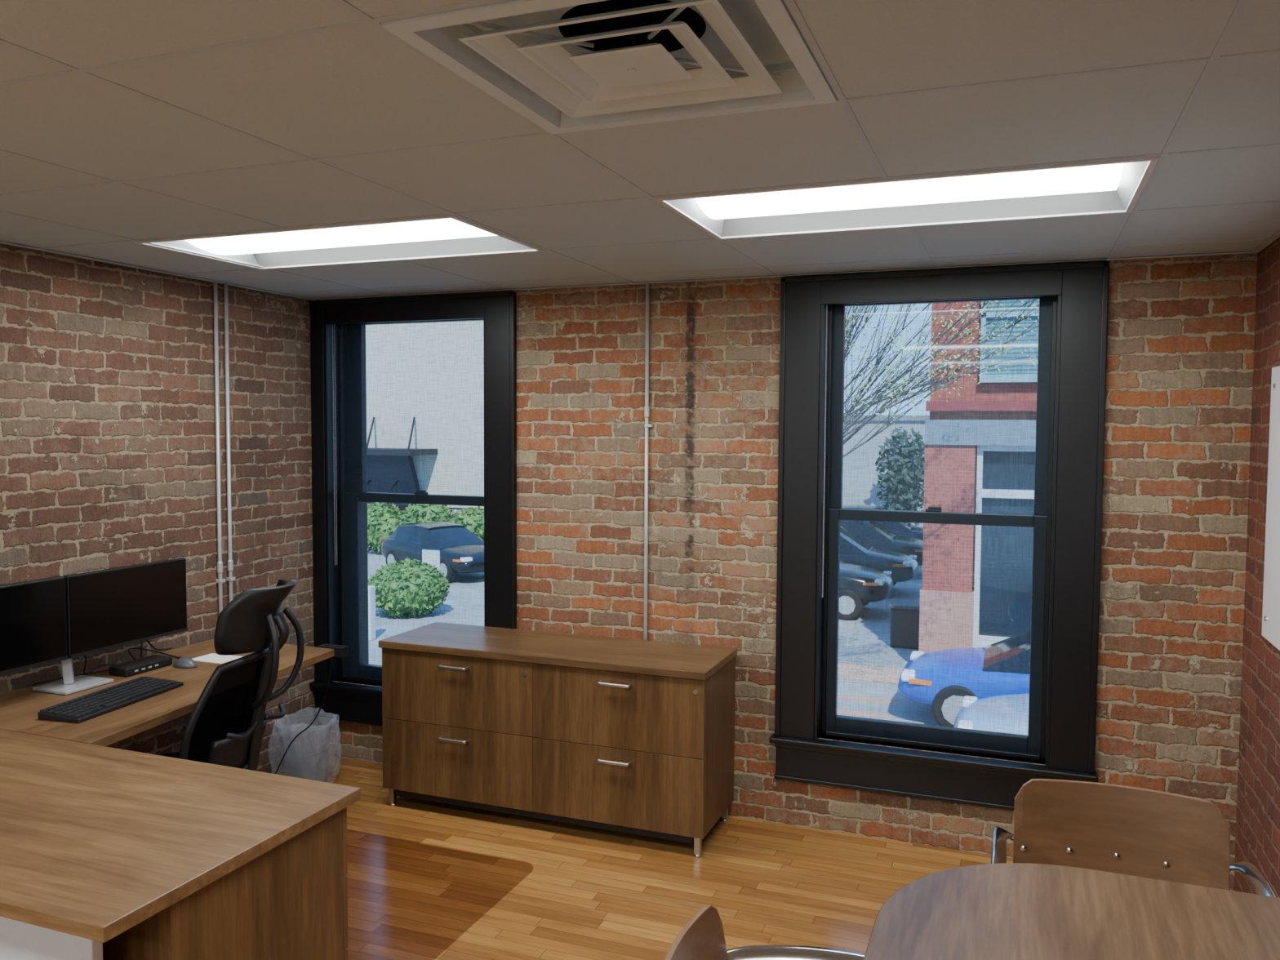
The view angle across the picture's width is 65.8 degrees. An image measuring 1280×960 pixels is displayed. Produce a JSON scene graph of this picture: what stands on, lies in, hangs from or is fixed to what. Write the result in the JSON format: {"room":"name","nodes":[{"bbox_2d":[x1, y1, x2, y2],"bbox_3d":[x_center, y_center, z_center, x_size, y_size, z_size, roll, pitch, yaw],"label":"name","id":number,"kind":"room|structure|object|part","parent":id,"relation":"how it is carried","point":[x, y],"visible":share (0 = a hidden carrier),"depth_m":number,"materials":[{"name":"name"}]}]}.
{"room":"office","nodes":[
{"label":"office","id":0,"kind":"room"},
{"bbox_2d":[0,243,318,773],"bbox_3d":[-2.878,0.187,1.953,0.300,2.850,6.359,1,3,21],"label":"wall","id":1,"kind":"structure","parent":0,"point":[108,451],"depth_m":3.95,"materials":[{"name":"brick"}]},
{"bbox_2d":[213,280,225,614],"bbox_3d":[-1.815,0.274,4.271,0.028,2.245,0.030,1,3,21],"label":"conduit","id":2,"kind":"object","parent":1,"relation":"attached to","point":[220,580],"visible":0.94,"depth_m":4.24,"materials":[{"name":"silver metal"}]},
{"bbox_2d":[223,282,235,603],"bbox_3d":[-1.794,0.271,4.327,0.028,2.245,0.030,1,3,21],"label":"conduit","id":3,"kind":"object","parent":1,"relation":"attached to","point":[230,562],"visible":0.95,"depth_m":4.29,"materials":[{"name":"silver metal"}]},
{"bbox_2d":[0,230,1279,300],"bbox_3d":[-0.877,-0.678,1.139,3.976,0.004,6.359,1,3,21],"label":"trim","id":4,"kind":"structure","parent":1,"relation":"attached to","point":[1276,235],"depth_m":3.85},
{"bbox_2d":[0,0,1279,299],"bbox_3d":[-0.858,-0.950,1.172,4.576,0.535,6.859,1,3,21],"label":"ceiling","id":5,"kind":"structure","parent":0,"point":[123,122],"depth_m":2.10,"materials":[{"name":"tile"}]},
{"bbox_2d":[133,214,544,270],"bbox_3d":[-1.013,-0.832,3.367,1.234,0.078,0.594,1,3,21],"label":"ceiling light","id":6,"kind":"object","parent":5,"relation":"attached to","point":[442,236],"visible":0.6,"depth_m":3.43,"materials":[{"name":"white plastic"}]},
{"bbox_3d":[-1.555,-0.838,3.575,0.042,0.052,0.554,1,3,21],"label":"plate","id":7,"kind":"part","parent":6,"relation":"part of","materials":[{"name":"metal"}]},
{"bbox_2d":[380,0,837,133],"bbox_3d":[-0.013,-0.819,1.674,0.690,0.250,0.690,1,3,21],"label":"ceiling vent","id":8,"kind":"object","parent":5,"relation":"in","point":[565,66],"visible":0.98,"depth_m":1.72,"materials":[{"name":"metal"}]},
{"bbox_3d":[-0.013,-0.709,1.680,0.164,0.030,0.164,1,3,21],"label":"plate","id":9,"kind":"part","parent":8,"relation":"part of","materials":[{"name":"metal"}]},
{"bbox_2d":[655,155,1159,239],"bbox_3d":[0.709,-0.788,2.707,1.204,0.078,0.594,1,3,21],"label":"ceiling light","id":10,"kind":"object","parent":5,"relation":"attached to","point":[1107,187],"visible":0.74,"depth_m":2.75,"materials":[{"name":"white plastic"}]},
{"bbox_3d":[0.182,-0.794,2.909,0.042,0.052,0.554,1,3,21],"label":"plate","id":11,"kind":"part","parent":10,"relation":"part of","materials":[{"name":"metal"}]},
{"bbox_3d":[1.236,-0.767,2.505,0.042,0.052,0.554,1,3,21],"label":"plate","id":12,"kind":"part","parent":10,"relation":"part of","materials":[{"name":"metal"}]},
{"bbox_2d":[276,753,1013,959],"bbox_3d":[-0.872,1.609,1.306,4.576,0.100,6.859,1,3,21],"label":"floor","id":13,"kind":"structure","parent":0,"point":[428,880],"depth_m":3.56,"materials":[{"name":"brown wood"}]},
{"bbox_2d":[0,639,348,746],"bbox_3d":[-1.690,1.070,3.590,0.732,0.729,1.298,1,3,21],"label":"desk","id":14,"kind":"object","parent":13,"relation":"on","point":[20,708],"visible":0.55,"depth_m":3.25,"materials":[{"name":"brown wood"}]},
{"bbox_2d":[26,669,108,686],"bbox_3d":[-2.035,0.705,3.548,0.030,0.012,0.302,3,4,42],"label":"cable","id":15,"kind":"object","parent":14,"relation":"on","point":[57,678],"visible":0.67,"depth_m":3.51,"materials":[{"name":"black plastic"}]},
{"bbox_2d":[32,658,113,694],"bbox_3d":[-1.978,0.588,3.418,0.160,0.264,0.800,1,3,21],"label":"monitor stand","id":16,"kind":"object","parent":14,"relation":"on","point":[70,684],"visible":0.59,"depth_m":3.42,"materials":[{"name":"silver metal"}]},
{"bbox_2d":[0,576,67,675],"bbox_3d":[-2.060,0.480,3.128,0.050,0.284,0.512,1,3,21],"label":"monitor","id":17,"kind":"object","parent":16,"relation":"attached to","point":[33,613],"visible":1,"depth_m":3.24,"materials":[{"name":"black plastic"}]},
{"bbox_2d":[62,557,187,658],"bbox_3d":[-1.873,0.456,3.613,0.050,0.284,0.512,1,3,21],"label":"monitor","id":18,"kind":"object","parent":16,"relation":"attached to","point":[107,609],"visible":0.99,"depth_m":3.57,"materials":[{"name":"black plastic"}]},
{"bbox_2d":[83,655,115,675],"bbox_3d":[-1.975,0.628,3.592,0.047,0.156,0.185,2,3,26],"label":"cable","id":19,"kind":"object","parent":14,"relation":"on","point":[94,668],"visible":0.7,"depth_m":3.59,"materials":[{"name":"black plastic"}]},
{"bbox_2d":[37,675,183,723],"bbox_3d":[-1.731,0.716,3.260,0.155,0.029,0.464,1,3,14],"label":"keyboard","id":20,"kind":"object","parent":14,"relation":"on","point":[84,708],"visible":1,"depth_m":3.20,"materials":[{"name":"black plastic"}]},
{"bbox_2d":[108,654,172,676],"bbox_3d":[-1.857,0.691,3.683,0.092,0.032,0.210,1,3,21],"label":"station","id":21,"kind":"object","parent":14,"relation":"on","point":[131,668],"visible":1,"depth_m":3.65,"materials":[{"name":"black plastic"}]},
{"bbox_2d":[128,647,177,660],"bbox_3d":[-1.862,0.670,3.796,0.183,0.063,0.115,-1,3,-22],"label":"cable","id":22,"kind":"object","parent":14,"relation":"on","point":[129,651],"visible":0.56,"depth_m":3.83,"materials":[{"name":"black plastic"}]},
{"bbox_2d":[140,640,172,658],"bbox_3d":[-1.921,0.648,3.876,0.056,0.092,0.277,0,3,-3],"label":"cable","id":23,"kind":"object","parent":14,"relation":"on","point":[149,643],"visible":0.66,"depth_m":3.92,"materials":[{"name":"black plastic"}]},
{"bbox_2d":[173,656,197,668],"bbox_3d":[-1.719,0.688,3.737,0.104,0.035,0.062,1,3,21],"label":"computer mouse","id":24,"kind":"object","parent":14,"relation":"on","point":[184,662],"visible":1,"depth_m":3.71,"materials":[{"name":"black plastic"}]},
{"bbox_2d":[191,653,242,663],"bbox_3d":[-1.658,0.698,3.869,0.160,0.002,0.120,1,3,21],"label":"paper sheet","id":25,"kind":"object","parent":14,"relation":"on","point":[212,657],"visible":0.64,"depth_m":3.87,"materials":[{"name":"white paper"}]},
{"bbox_2d":[275,657,332,773],"bbox_3d":[-1.466,1.041,4.263,0.445,0.702,0.017,2,4,33],"label":"cable","id":26,"kind":"object","parent":14,"relation":"hanging from","point":[312,722],"visible":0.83,"depth_m":4.21,"materials":[{"name":"black plastic"}]},
{"bbox_2d":[318,644,348,657],"bbox_3d":[-1.266,0.703,4.081,0.120,0.044,0.044,1,3,21],"label":"power outlet","id":27,"kind":"object","parent":14,"relation":"attached to","point":[338,651],"depth_m":4.05,"materials":[{"name":"black plastic"}]},
{"bbox_2d":[0,729,360,959],"bbox_3d":[-1.629,1.133,2.465,1.690,0.720,0.752,1,3,21],"label":"desk","id":28,"kind":"object","parent":13,"relation":"on","point":[107,853],"visible":1,"depth_m":2.23,"materials":[{"name":"brown wood"}]},
{"bbox_3d":[-1.769,1.146,2.205,1.535,0.660,0.025,1,3,21],"label":"modesty panel","id":29,"kind":"part","parent":28,"relation":"part of","materials":[{"name":"white laminate"}]},
{"bbox_3d":[-0.926,0.900,2.557,0.395,0.185,0.019,1,3,21],"label":"drawer","id":30,"kind":"part","parent":28,"relation":"part of","materials":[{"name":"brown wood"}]},
{"bbox_3d":[-0.927,1.089,2.567,0.395,0.185,0.019,1,3,21],"label":"drawer","id":31,"kind":"part","parent":28,"relation":"part of","materials":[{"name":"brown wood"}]},
{"bbox_3d":[-0.929,1.329,2.579,0.395,0.285,0.019,1,3,21],"label":"drawer","id":32,"kind":"part","parent":28,"relation":"part of","materials":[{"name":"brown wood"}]},
{"bbox_2d":[378,622,737,857],"bbox_3d":[-0.360,1.051,4.157,1.454,0.722,0.464,1,3,21],"label":"credenza","id":33,"kind":"object","parent":13,"relation":"on","point":[633,736],"visible":1,"depth_m":3.96,"materials":[{"name":"brown wood"}]},
{"bbox_3d":[-0.771,0.772,4.070,0.135,0.014,0.032,1,3,21],"label":"handle","id":34,"kind":"part","parent":33,"relation":"part of","materials":[{"name":"silver metal"}]},
{"bbox_3d":[-0.773,1.075,4.086,0.135,0.014,0.032,1,3,21],"label":"handle","id":35,"kind":"part","parent":33,"relation":"part of","materials":[{"name":"silver metal"}]},
{"bbox_3d":[-0.764,1.177,4.116,0.717,0.304,0.020,1,3,21],"label":"drawer","id":36,"kind":"part","parent":33,"relation":"part of","materials":[{"name":"brown wood"}]},
{"bbox_3d":[-0.762,0.873,4.100,0.717,0.302,0.020,1,3,21],"label":"drawer","id":37,"kind":"part","parent":33,"relation":"part of","materials":[{"name":"brown wood"}]},
{"bbox_3d":[-0.356,1.345,4.186,1.338,0.032,0.387,1,3,21],"label":"rail","id":38,"kind":"part","parent":33,"relation":"part of","materials":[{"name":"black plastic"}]},
{"bbox_3d":[-0.102,1.092,3.829,0.135,0.014,0.032,1,3,21],"label":"handle","id":39,"kind":"part","parent":33,"relation":"part of","materials":[{"name":"silver metal"}]},
{"bbox_3d":[-0.100,0.789,3.813,0.135,0.014,0.032,1,3,21],"label":"handle","id":40,"kind":"part","parent":33,"relation":"part of","materials":[{"name":"silver metal"}]},
{"bbox_3d":[-0.093,1.194,3.858,0.717,0.304,0.020,1,3,21],"label":"drawer","id":41,"kind":"part","parent":33,"relation":"part of","materials":[{"name":"brown wood"}]},
{"bbox_3d":[-0.091,0.890,3.843,0.717,0.302,0.020,1,3,21],"label":"drawer","id":42,"kind":"part","parent":33,"relation":"part of","materials":[{"name":"brown wood"}]},
{"bbox_2d":[664,904,865,959],"bbox_3d":[0.288,1.165,1.569,0.519,0.768,0.558,1,3,14],"label":"chair","id":43,"kind":"object","parent":13,"relation":"on","point":[702,938],"visible":0.99,"depth_m":1.80,"materials":[{"name":"brown wood"}]},
{"bbox_3d":[0.082,0.886,1.607,0.085,0.217,0.464,1,3,14],"label":"backrest","id":44,"kind":"part","parent":43,"relation":"part of","materials":[{"name":"brown wood"}]},
{"bbox_3d":[0.349,1.014,1.783,0.510,0.299,0.097,1,3,14],"label":"armrest","id":45,"kind":"part","parent":43,"relation":"part of","materials":[{"name":"silver metal"}]},
{"bbox_2d":[863,862,1279,959],"bbox_3d":[0.809,1.198,1.494,0.960,0.720,1.175,1,3,21],"label":"meeting table","id":46,"kind":"object","parent":13,"relation":"on","point":[1004,911],"visible":1,"depth_m":1.84,"materials":[{"name":"brown wood"}]},
{"bbox_2d":[991,778,1277,897],"bbox_3d":[1.067,1.137,2.188,0.558,0.768,0.519,1,3,21],"label":"chair","id":47,"kind":"object","parent":13,"relation":"on","point":[1122,829],"visible":0.62,"depth_m":2.38,"materials":[{"name":"brown wood"}]},
{"bbox_3d":[0.852,0.992,2.259,0.097,0.299,0.510,1,3,21],"label":"armrest","id":48,"kind":"part","parent":47,"relation":"part of","materials":[{"name":"silver metal"}]},
{"bbox_3d":[1.281,1.003,2.094,0.097,0.299,0.510,1,3,21],"label":"armrest","id":49,"kind":"part","parent":47,"relation":"part of","materials":[{"name":"silver metal"}]},
{"bbox_3d":[-1.076,1.449,3.329,1.050,0.004,1.180,1,3,21],"label":"chair mat","id":50,"kind":"object","parent":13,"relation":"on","visible":0},
{"bbox_2d":[160,578,304,770],"bbox_3d":[-1.501,0.891,3.322,0.728,1.107,0.568,1,3,8],"label":"office chair","id":51,"kind":"object","parent":50,"relation":"on","point":[226,725],"visible":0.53,"depth_m":3.19,"materials":[{"name":"black plastic"}]},
{"bbox_3d":[-1.566,1.020,3.338,0.400,0.056,0.456,1,3,8],"label":"seat","id":52,"kind":"part","parent":51,"relation":"part of","materials":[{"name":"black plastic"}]},
{"bbox_3d":[-1.343,0.797,3.296,0.191,0.470,0.434,1,3,8],"label":"backrest frame","id":53,"kind":"part","parent":51,"relation":"part of","materials":[{"name":"black plastic"}]},
{"bbox_3d":[-1.342,0.797,3.295,0.169,0.442,0.408,1,3,8],"label":"backrest","id":54,"kind":"part","parent":51,"relation":"part of","materials":[{"name":"black fabric"}]},
{"bbox_3d":[-1.257,0.630,3.190,0.165,0.397,0.123,-1,3,-27],"label":"support arm","id":55,"kind":"part","parent":51,"relation":"part of","materials":[{"name":"black plastic"}]},
{"bbox_3d":[-1.234,0.622,3.356,0.165,0.397,0.123,3,4,43],"label":"support arm","id":56,"kind":"part","parent":51,"relation":"part of","materials":[{"name":"black plastic"}]},
{"bbox_2d":[312,253,1257,890],"bbox_3d":[0.319,0.082,4.289,4.600,2.850,0.300,1,3,21],"label":"wall","id":57,"kind":"structure","parent":0,"point":[1180,340],"depth_m":4.06,"materials":[{"name":"brick"}]},
{"bbox_2d":[308,290,516,725],"bbox_3d":[-1.030,0.160,4.774,1.131,2.040,0.360,1,3,21],"label":"window","id":58,"kind":"structure","parent":57,"relation":"in","point":[340,590],"depth_m":4.80,"materials":[{"name":"black paint"}]},
{"bbox_3d":[-1.033,1.010,4.818,1.127,0.023,0.360,1,3,21],"label":"sill","id":59,"kind":"part","parent":58,"relation":"part of","materials":[{"name":"black paint"}]},
{"bbox_2d":[332,324,382,684],"bbox_3d":[-1.094,0.112,4.713,0.864,1.777,0.035,1,3,21],"label":"window frame","id":60,"kind":"structure","parent":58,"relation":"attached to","point":[344,677],"depth_m":4.85,"materials":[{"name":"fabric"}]},
{"bbox_3d":[-1.495,-0.170,4.844,0.005,1.180,0.018,1,3,21],"label":"bead chain","id":61,"kind":"part","parent":60,"relation":"part of","materials":[{"name":"silver metal"}]},
{"bbox_3d":[-1.070,0.533,4.804,0.866,0.930,0.038,1,3,21],"label":"sash","id":62,"kind":"part","parent":58,"relation":"part of","materials":[{"name":"black paint"}]},
{"bbox_3d":[-1.050,-0.336,4.798,0.866,0.894,0.038,1,3,21],"label":"sash","id":63,"kind":"part","parent":58,"relation":"part of","materials":[{"name":"black paint"}]},
{"bbox_2d":[643,283,653,639],"bbox_3d":[0.032,0.286,4.236,0.037,2.245,0.024,1,3,21],"label":"conduit","id":64,"kind":"object","parent":57,"relation":"attached to","point":[646,408],"visible":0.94,"depth_m":4.21,"materials":[{"name":"silver metal"}]},
{"bbox_2d":[768,261,1109,810],"bbox_3d":[1.164,0.216,3.933,1.220,2.040,0.360,1,3,21],"label":"window","id":65,"kind":"structure","parent":57,"relation":"in","point":[1066,520],"depth_m":3.81,"materials":[{"name":"black paint"}]},
{"bbox_2d":[822,305,1039,759],"bbox_3d":[1.141,0.169,3.856,0.854,1.777,0.035,1,3,21],"label":"roller shade","id":66,"kind":"object","parent":65,"relation":"attached to","point":[985,751],"visible":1,"depth_m":3.95,"materials":[{"name":"fabric"}]},
{"bbox_3d":[0.745,-0.113,3.985,0.005,1.180,0.018,1,3,21],"label":"bead chain","id":67,"kind":"part","parent":66,"relation":"part of","materials":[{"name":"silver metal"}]},
{"bbox_3d":[1.159,1.066,3.977,1.220,0.023,0.360,1,3,21],"label":"sill","id":68,"kind":"part","parent":65,"relation":"part of","materials":[{"name":"black paint"}]},
{"bbox_3d":[1.165,0.591,3.947,0.856,0.930,0.038,1,3,21],"label":"sash","id":69,"kind":"part","parent":65,"relation":"part of","materials":[{"name":"black paint"}]},
{"bbox_3d":[1.185,-0.279,3.940,0.856,0.894,0.038,1,3,21],"label":"sash","id":70,"kind":"part","parent":65,"relation":"part of","materials":[{"name":"black paint"}]},
{"bbox_2d":[1233,236,1279,897],"bbox_3d":[1.113,0.289,0.422,0.300,2.850,6.359,1,3,21],"label":"wall","id":71,"kind":"structure","parent":0,"point":[1257,840],"depth_m":3.25,"materials":[{"name":"brick"}]},
{"bbox_2d":[1261,365,1279,650],"bbox_3d":[1.733,0.102,2.476,0.021,0.845,1.350,1,3,21],"label":"whiteboard","id":72,"kind":"object","parent":71,"relation":"attached to","point":[1270,632],"visible":1,"depth_m":3.02,"materials":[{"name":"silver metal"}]},
{"label":"outside","id":73,"kind":"structure","parent":0,"visible":0},
{"bbox_2d":[367,545,939,725],"bbox_3d":[7.058,1.705,49.071,140.000,0.200,87.400,1,3,21],"label":"ground","id":74,"kind":"structure","parent":73,"point":[864,639],"depth_m":20.07,"materials":[{"name":"grey asphalt"}]},
{"bbox_2d":[368,585,375,640],"bbox_3d":[-5.242,2.578,19.148,0.180,1.050,0.180,1,3,21],"label":"bollard","id":75,"kind":"object","parent":74,"relation":"on","point":[371,589],"visible":0.64,"depth_m":19.08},
{"bbox_2d":[367,502,401,522],"bbox_3d":[-9.524,1.515,36.263,1.985,1.569,1.981,1,3,21],"label":"bush","id":76,"kind":"object","parent":74,"relation":"on","point":[376,506],"visible":0.2,"depth_m":35.88,"materials":[{"name":"green plant"}]},
{"bbox_2d":[367,509,417,554],"bbox_3d":[-8.134,1.742,32.403,2.060,1.585,2.086,1,3,21],"label":"bush","id":77,"kind":"object","parent":74,"relation":"on","point":[381,526],"visible":0.52,"depth_m":31.80,"materials":[{"name":"green plant"}]},
{"bbox_2d":[368,556,449,617],"bbox_3d":[-5.107,2.380,21.751,1.797,1.352,1.824,1,3,21],"label":"bush","id":78,"kind":"object","parent":74,"relation":"on","point":[402,588],"visible":0.94,"depth_m":21.25,"materials":[{"name":"green plant"}]},
{"bbox_2d":[365,320,484,518],"bbox_3d":[-13.444,-4.255,44.100,21.000,12.000,10.819,1,3,21],"label":"building","id":79,"kind":"structure","parent":74,"relation":"on","point":[425,380],"depth_m":38.87,"materials":[{"name":"white paint"}]},
{"bbox_3d":[-10.593,-1.852,38.843,0.069,1.286,1.834,0,3,-6],"label":"canopy rod","id":80,"kind":"part","parent":79,"relation":"part of","materials":[{"name":"black plastic"}]},
{"bbox_3d":[-9.854,1.014,38.167,0.069,1.935,1.839,1,3,21],"label":"stair railing","id":81,"kind":"part","parent":79,"relation":"part of","materials":[{"name":"black plastic"}]},
{"bbox_3d":[-8.819,-1.806,38.163,0.069,1.286,1.834,0,3,-6],"label":"canopy rod","id":82,"kind":"part","parent":79,"relation":"part of","materials":[{"name":"black plastic"}]},
{"bbox_2d":[404,503,453,522],"bbox_3d":[-7.620,1.473,35.502,1.955,1.714,2.043,1,3,21],"label":"bush","id":83,"kind":"object","parent":74,"relation":"on","point":[424,513],"visible":0.28,"depth_m":34.93,"materials":[{"name":"green plant"}]},
{"bbox_2d":[422,549,439,570],"bbox_3d":[-4.901,2.266,23.231,0.480,1.250,0.047,1,3,21],"label":"street sign","id":84,"kind":"object","parent":74,"relation":"on","point":[430,557],"visible":0.66,"depth_m":23.17,"materials":[{"name":"white metal"}]},
{"bbox_2d":[381,521,484,582],"bbox_3d":[-5.504,1.942,27.736,1.813,1.421,4.271,-3,4,-45],"label":"car","id":85,"kind":"object","parent":74,"relation":"on","point":[461,551],"visible":0.62,"depth_m":27.18,"materials":[{"name":"black paint"}]},
{"bbox_2d":[399,505,483,510],"bbox_3d":[-4.913,1.645,36.727,9.515,1.080,0.052,1,3,21],"label":"fence","id":86,"kind":"object","parent":74,"relation":"on","point":[458,508],"visible":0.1,"depth_m":37.48,"materials":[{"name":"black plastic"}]},
{"bbox_2d":[447,506,484,542],"bbox_3d":[-5.766,1.639,34.518,1.936,1.602,1.999,1,3,21],"label":"bush","id":87,"kind":"object","parent":74,"relation":"on","point":[473,519],"visible":0.41,"depth_m":33.87,"materials":[{"name":"green plant"}]},
{"bbox_2d":[837,709,892,719],"bbox_3d":[3.196,3.397,14.387,0.900,0.003,0.200,1,3,21],"label":"road marking","id":88,"kind":"object","parent":74,"relation":"on","point":[839,711],"visible":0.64,"depth_m":14.36,"materials":[{"name":"white paint"}]},
{"bbox_2d":[838,559,893,620],"bbox_3d":[3.531,2.114,22.667,4.358,1.706,1.850,1,3,21],"label":"car","id":89,"kind":"object","parent":74,"relation":"on","point":[860,585],"visible":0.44,"depth_m":21.36,"materials":[{"name":"black paint"}]},
{"bbox_2d":[837,694,898,704],"bbox_3d":[3.482,3.360,15.133,0.900,0.003,0.200,1,3,21],"label":"road marking","id":90,"kind":"object","parent":74,"relation":"on","point":[840,696],"visible":0.86,"depth_m":15.14,"materials":[{"name":"white paint"}]},
{"bbox_2d":[837,662,902,684],"bbox_3d":[5.133,3.299,16.221,12.000,0.030,1.020,1,3,21],"label":"sidewalk","id":91,"kind":"structure","parent":74,"relation":"on","point":[863,673],"depth_m":16.66,"materials":[{"name":"grey concrete"}]},
{"bbox_2d":[840,524,918,586],"bbox_3d":[4.913,1.970,25.561,4.358,1.706,1.850,1,3,21],"label":"car","id":92,"kind":"object","parent":74,"relation":"on","point":[854,549],"visible":0.3,"depth_m":24.50,"materials":[{"name":"blue paint"}]},
{"bbox_2d":[840,520,923,565],"bbox_3d":[6.283,1.820,28.566,4.358,1.706,1.850,1,3,21],"label":"car","id":93,"kind":"object","parent":74,"relation":"on","point":[872,532],"visible":0.09,"depth_m":27.66,"materials":[{"name":"black paint"}]},
{"bbox_2d":[842,504,923,540],"bbox_3d":[7.582,1.680,31.384,4.358,1.706,1.850,1,3,21],"label":"car","id":94,"kind":"object","parent":74,"relation":"on","point":[904,529],"visible":0.12,"depth_m":30.48,"materials":[{"name":"blue paint"}]},
{"bbox_2d":[842,415,929,527],"bbox_3d":[6.234,-0.301,40.921,14.200,4.650,7.200,1,3,21],"label":"building","id":95,"kind":"structure","parent":74,"relation":"on","point":[860,473],"depth_m":36.32,"materials":[{"name":"white paint"}]},
{"bbox_2d":[875,426,924,511],"bbox_3d":[9.172,0.278,34.115,2.074,4.237,2.037,1,3,21],"label":"tree","id":96,"kind":"object","parent":74,"relation":"on","point":[903,485],"visible":0.92,"depth_m":33.79,"materials":[{"name":"green plant"}]},
{"bbox_2d":[888,600,919,649],"bbox_3d":[5.096,2.764,18.880,0.640,0.820,0.600,1,3,21],"label":"bin","id":97,"kind":"object","parent":74,"relation":"on","point":[904,615],"visible":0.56,"depth_m":18.66,"materials":[{"name":"black plastic"}]},
{"bbox_3d":[5.098,2.390,18.860,0.640,0.070,0.600,1,3,21],"label":"lid","id":98,"kind":"part","parent":97,"relation":"part of","materials":[{"name":"plastic"}]},
{"bbox_2d":[843,298,1039,457],"bbox_3d":[4.120,-0.623,13.559,4.599,8.138,2.981,1,3,21],"label":"tree","id":99,"kind":"object","parent":74,"relation":"on","point":[853,318],"visible":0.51,"depth_m":13.65,"materials":[{"name":"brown plant"}]},
{"bbox_2d":[897,630,1031,727],"bbox_3d":[5.874,2.722,13.752,4.358,1.450,1.850,1,3,21],"label":"car","id":100,"kind":"object","parent":74,"relation":"on","point":[940,680],"visible":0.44,"depth_m":13.51,"materials":[{"name":"blue paint"}]},
{"bbox_2d":[918,298,1039,653],"bbox_3d":[10.342,-1.816,19.125,8.600,10.000,8.550,1,3,21],"label":"building","id":101,"kind":"structure","parent":74,"relation":"on","point":[975,591],"depth_m":16.61,"materials":[{"name":"brick"}]},
{"bbox_3d":[8.883,-1.159,15.322,8.570,0.170,0.150,1,3,21],"label":"red cornice","id":102,"kind":"part","parent":101,"relation":"part of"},
{"bbox_3d":[9.278,1.440,15.354,7.730,3.880,0.150,1,3,21],"label":"storefront frame","id":103,"kind":"part","parent":101,"relation":"part of","materials":[{"name":"white metal"}]},
{"bbox_3d":[9.316,1.327,15.403,7.700,3.500,0.040,1,3,21],"label":"storefront glass","id":104,"kind":"part","parent":101,"relation":"part of","materials":[{"name":"blue glass"}]},
{"bbox_2d":[985,298,1039,374],"bbox_3d":[6.309,-2.766,16.285,1.140,2.050,0.030,1,3,21],"label":"window","id":105,"kind":"structure","parent":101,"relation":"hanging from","point":[1029,368],"depth_m":16.34,"materials":[{"name":"glass"}]},
{"bbox_2d":[953,693,1029,735],"bbox_3d":[5.775,2.890,11.492,4.053,1.348,1.720,1,3,21],"label":"car","id":106,"kind":"object","parent":74,"relation":"on","point":[1005,713],"visible":0.21,"depth_m":11.76,"materials":[{"name":"silver paint"}]}
]}

